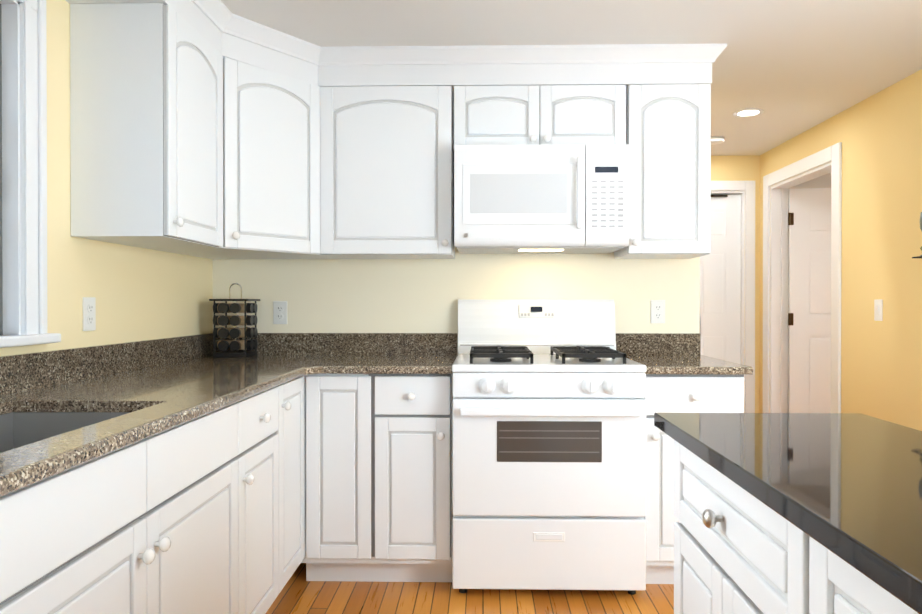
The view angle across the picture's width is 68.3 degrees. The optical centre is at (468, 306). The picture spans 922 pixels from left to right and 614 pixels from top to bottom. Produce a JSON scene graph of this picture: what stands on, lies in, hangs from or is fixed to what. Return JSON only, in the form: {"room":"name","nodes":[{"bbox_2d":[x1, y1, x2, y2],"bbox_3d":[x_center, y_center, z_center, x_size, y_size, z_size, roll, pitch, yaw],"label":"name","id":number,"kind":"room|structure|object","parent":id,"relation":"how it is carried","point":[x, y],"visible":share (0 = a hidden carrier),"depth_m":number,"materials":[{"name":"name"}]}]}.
{"room":"kitchen","nodes":[
{"label":"kitchen","id":0,"kind":"room"},
{"bbox_2d":[0,0,212,355],"bbox_3d":[-1.402,0.016,0.038,0.120,2.300,6.940,0,0,1],"label":"wall","id":1,"kind":"structure","parent":0,"point":[140,294],"depth_m":2.35,"materials":[{"name":"beige paint"}]},
{"bbox_2d":[0,0,46,334],"bbox_3d":[-1.361,-0.432,1.425,0.146,1.071,1.272,0,0,1],"label":"window","id":2,"kind":"structure","parent":1,"relation":"in","point":[24,155],"depth_m":1.97,"materials":[{"name":"white paint"}]},
{"bbox_2d":[0,333,60,347],"bbox_3d":[-1.331,0.098,1.427,0.145,0.028,1.316,0,0,1],"label":"window sill","id":3,"kind":"structure","parent":1,"relation":"attached to","point":[16,340],"depth_m":1.93,"materials":[{"name":"white paint"}]},
{"bbox_2d":[82,297,95,330],"bbox_3d":[-1.290,0.024,2.316,0.010,0.114,0.070,0,0,1],"label":"outlet","id":4,"kind":"object","parent":1,"relation":"attached to","point":[89,312],"visible":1,"depth_m":2.31,"materials":[{"name":"white plastic"}]},
{"bbox_2d":[70,3,222,247],"bbox_3d":[-1.112,-0.609,2.444,0.356,0.755,0.470,0,0,1],"label":"upper cabinet","id":5,"kind":"object","parent":1,"relation":"attached to","point":[146,122],"visible":1,"depth_m":2.21,"materials":[{"name":"white paint"}]},
{"bbox_2d":[146,57,331,258],"bbox_3d":[-0.971,-0.612,3.026,0.614,0.755,0.698,0,0,1],"label":"upper cabinet","id":6,"kind":"object","parent":1,"relation":"attached to","point":[271,164],"visible":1,"depth_m":2.85,"materials":[{"name":"white paint"}]},
{"bbox_2d":[65,0,711,95],"bbox_3d":[-0.161,-1.055,0.007,2.362,0.158,6.700,0,0,1],"label":"crown molding","id":7,"kind":"structure","parent":0,"point":[193,15],"depth_m":3.03,"materials":[{"name":"white paint"}]},
{"bbox_2d":[213,247,699,354],"bbox_3d":[-0.067,-0.002,3.421,2.410,2.300,0.120,0,0,1],"label":"wall","id":8,"kind":"structure","parent":0,"point":[371,295],"depth_m":3.36,"materials":[{"name":"beige paint"}]},
{"bbox_2d":[273,301,286,323],"bbox_3d":[-0.933,0.028,3.374,0.070,0.114,0.010,0,0,1],"label":"electrical outlet","id":9,"kind":"object","parent":8,"relation":"attached to","point":[279,312],"visible":1,"depth_m":3.37,"materials":[{"name":"white plastic"}]},
{"bbox_2d":[320,86,454,258],"bbox_3d":[-0.367,-0.613,3.184,0.596,0.755,0.356,0,0,1],"label":"upper cabinet","id":10,"kind":"object","parent":8,"relation":"attached to","point":[386,172],"visible":1,"depth_m":3.04,"materials":[{"name":"white paint"}]},
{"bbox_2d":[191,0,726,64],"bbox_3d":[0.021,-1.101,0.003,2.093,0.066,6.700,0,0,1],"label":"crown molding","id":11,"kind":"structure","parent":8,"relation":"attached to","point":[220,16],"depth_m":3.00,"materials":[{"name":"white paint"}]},
{"bbox_2d":[454,85,625,144],"bbox_3d":[0.322,-0.848,3.169,0.770,0.285,0.356,0,0,1],"label":"upper cabinet","id":12,"kind":"object","parent":8,"relation":"attached to","point":[542,115],"visible":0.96,"depth_m":3.02,"materials":[{"name":"white paint"}]},
{"bbox_2d":[454,144,629,253],"bbox_3d":[0.321,-0.480,3.116,0.754,0.446,0.464,0,0,1],"label":"over-the-range microwave","id":13,"kind":"object","parent":12,"relation":"attached to","point":[541,199],"visible":1,"depth_m":2.92,"materials":[{"name":"white plastic"}]},
{"bbox_2d":[651,300,664,322],"bbox_3d":[0.931,0.023,3.336,0.070,0.114,0.010,0,0,1],"label":"electrical outlet","id":14,"kind":"object","parent":8,"relation":"attached to","point":[657,311],"visible":1,"depth_m":3.33,"materials":[{"name":"white plastic"}]},
{"bbox_2d":[614,84,710,258],"bbox_3d":[0.897,-0.613,3.158,0.368,0.755,0.356,0,0,1],"label":"upper cabinet","id":15,"kind":"object","parent":8,"relation":"attached to","point":[668,133],"visible":1,"depth_m":3.02,"materials":[{"name":"white paint"}]},
{"bbox_2d":[265,563,673,613],"bbox_3d":[1.952,1.192,0.926,6.790,0.060,8.840,0,0,1],"label":"floor","id":16,"kind":"structure","parent":0,"point":[299,594],"depth_m":2.68,"materials":[{"name":"brown wood"}]},
{"bbox_2d":[12,382,287,613],"bbox_3d":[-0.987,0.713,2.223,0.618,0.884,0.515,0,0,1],"label":"base cabinet","id":17,"kind":"object","parent":16,"relation":"on","point":[204,514],"depth_m":1.58,"materials":[{"name":"white paint"}]},
{"bbox_2d":[0,333,315,496],"bbox_3d":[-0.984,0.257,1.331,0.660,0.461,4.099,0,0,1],"label":"countertop","id":18,"kind":"structure","parent":17,"relation":"on","point":[62,410],"depth_m":1.92,"materials":[{"name":"brown stone"}]},
{"bbox_2d":[0,412,130,452],"bbox_3d":[-0.986,0.381,1.412,0.429,0.211,0.724,0,0,1],"label":"sink basin","id":19,"kind":"object","parent":18,"relation":"in","point":[17,429],"depth_m":1.76,"materials":[{"name":"silver metal"}]},
{"bbox_2d":[209,283,259,357],"bbox_3d":[-1.102,0.060,3.218,0.180,0.348,0.180,0,0,1],"label":"spice rack","id":20,"kind":"object","parent":18,"relation":"on","point":[234,345],"visible":1,"depth_m":3.15,"materials":[{"name":"black metal"}]},
{"bbox_2d":[288,376,304,579],"bbox_3d":[-0.979,0.711,2.573,0.618,0.884,0.415,0,0,1],"label":"base cabinet","id":21,"kind":"object","parent":16,"relation":"on","point":[296,387],"depth_m":2.65,"materials":[{"name":"white paint"}]},
{"bbox_2d":[301,372,452,581],"bbox_3d":[-0.369,0.709,3.044,0.614,0.883,0.651,0,0,1],"label":"base cabinet","id":22,"kind":"object","parent":16,"relation":"on","point":[378,477],"visible":0.98,"depth_m":2.75,"materials":[{"name":"white paint"}]},
{"bbox_2d":[312,333,456,373],"bbox_3d":[-0.341,0.199,3.018,0.559,0.135,0.697,0,0,1],"label":"countertop","id":23,"kind":"structure","parent":22,"relation":"on","point":[332,353],"depth_m":3.34,"materials":[{"name":"brown stone"}]},
{"bbox_2d":[452,300,646,594],"bbox_3d":[0.324,0.558,2.980,0.764,1.185,0.728,0,0,1],"label":"range","id":24,"kind":"object","parent":16,"relation":"on","point":[549,446],"visible":1,"depth_m":2.67,"materials":[{"name":"white metal"}]},
{"bbox_2d":[644,374,743,583],"bbox_3d":[0.915,0.709,3.017,0.406,0.883,0.651,0,0,1],"label":"base cabinet","id":25,"kind":"object","parent":16,"relation":"on","point":[694,393],"visible":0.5,"depth_m":2.73,"materials":[{"name":"white paint"}]},
{"bbox_2d":[616,333,752,373],"bbox_3d":[0.922,0.199,3.019,0.425,0.135,0.644,0,0,1],"label":"countertop","id":26,"kind":"structure","parent":25,"relation":"on","point":[661,353],"depth_m":3.29,"materials":[{"name":"brown stone"}]},
{"bbox_2d":[674,440,769,613],"bbox_3d":[0.636,0.715,1.149,0.401,0.892,0.682,0,0,1],"label":"base cabinet","id":27,"kind":"object","parent":16,"relation":"on","point":[738,549],"depth_m":1.19,"materials":[{"name":"white paint"}]},
{"bbox_2d":[770,508,918,613],"bbox_3d":[0.624,0.718,0.555,0.401,0.892,0.734,0,0,1],"label":"base cabinet","id":28,"kind":"object","parent":16,"relation":"on","point":[806,577],"depth_m":0.85,"materials":[{"name":"white paint"}]},
{"bbox_2d":[654,413,921,613],"bbox_3d":[0.620,0.258,0.318,0.458,0.030,2.400,0,0,1],"label":"countertop","id":29,"kind":"structure","parent":28,"relation":"on","point":[847,487],"depth_m":0.98,"materials":[{"name":"black stone"}]},
{"bbox_2d":[221,0,921,155],"bbox_3d":[1.952,-1.169,0.913,6.790,0.060,8.840,0,0,1],"label":"ceiling","id":30,"kind":"structure","parent":0,"point":[792,68],"depth_m":2.86,"materials":[{"name":"white paint"}]},
{"bbox_2d":[711,136,723,144],"bbox_3d":[1.694,-1.143,4.669,0.124,0.030,0.124,0,0,1],"label":"recessed light","id":31,"kind":"object","parent":30,"relation":"attached to","point":[717,140],"visible":0.69,"depth_m":4.62,"materials":[{"name":"white plastic"}]},
{"bbox_2d":[733,108,763,116],"bbox_3d":[1.661,-1.152,4.030,0.170,0.006,0.170,0,0,1],"label":"recessed light","id":32,"kind":"object","parent":30,"relation":"in","point":[748,112],"visible":1,"depth_m":4.03,"materials":[{"name":"white paint"}]},
{"bbox_2d":[711,155,830,412],"bbox_3d":[3.251,-0.012,5.253,4.150,2.300,0.120,0,0,1],"label":"wall","id":33,"kind":"structure","parent":0,"point":[736,168],"depth_m":5.21,"materials":[{"name":"yellow paint"}]},
{"bbox_2d":[700,195,740,363],"bbox_3d":[1.742,0.133,5.273,0.720,2.000,0.165,0,0,1],"label":"hall door","id":34,"kind":"structure","parent":33,"relation":"in","point":[720,287],"depth_m":5.25,"materials":[{"name":"white paint"}]},
{"bbox_2d":[711,181,754,412],"bbox_3d":[1.742,0.085,5.277,0.910,2.105,0.136,0,0,1],"label":"door frame","id":35,"kind":"structure","parent":33,"relation":"attached to","point":[745,190],"depth_m":5.20,"materials":[{"name":"white paint"}]},
{"bbox_2d":[759,69,921,430],"bbox_3d":[2.207,0.011,0.914,0.120,2.300,8.840,0,0,1],"label":"wall","id":36,"kind":"structure","parent":0,"point":[878,135],"depth_m":3.64,"materials":[{"name":"yellow paint"}]},
{"bbox_2d":[763,142,841,412],"bbox_3d":[2.282,0.082,4.569,0.156,2.120,1.090,0,0,1],"label":"door frame","id":37,"kind":"structure","parent":36,"relation":"attached to","point":[775,284],"depth_m":5.00,"materials":[{"name":"white paint"}]},
{"bbox_2d":[788,188,830,412],"bbox_3d":[2.771,0.137,4.885,0.874,1.997,0.210,0,0,1],"label":"door","id":38,"kind":"structure","parent":36,"relation":"in","point":[809,332],"depth_m":4.94,"materials":[{"name":"white paint"}]},
{"bbox_2d":[874,299,882,320],"bbox_3d":[2.196,0.017,3.645,0.012,0.114,0.070,0,0,1],"label":"light switch","id":39,"kind":"object","parent":36,"relation":"attached to","point":[878,309],"visible":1,"depth_m":3.63,"materials":[{"name":"white plastic"}]},
{"bbox_2d":[912,212,921,257],"bbox_3d":[2.147,-0.455,2.966,0.075,0.448,0.613,0,0,1],"label":"art","id":40,"kind":"object","parent":36,"relation":"attached to","point":[920,256],"visible":1,"depth_m":3.19,"materials":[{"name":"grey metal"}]}
]}

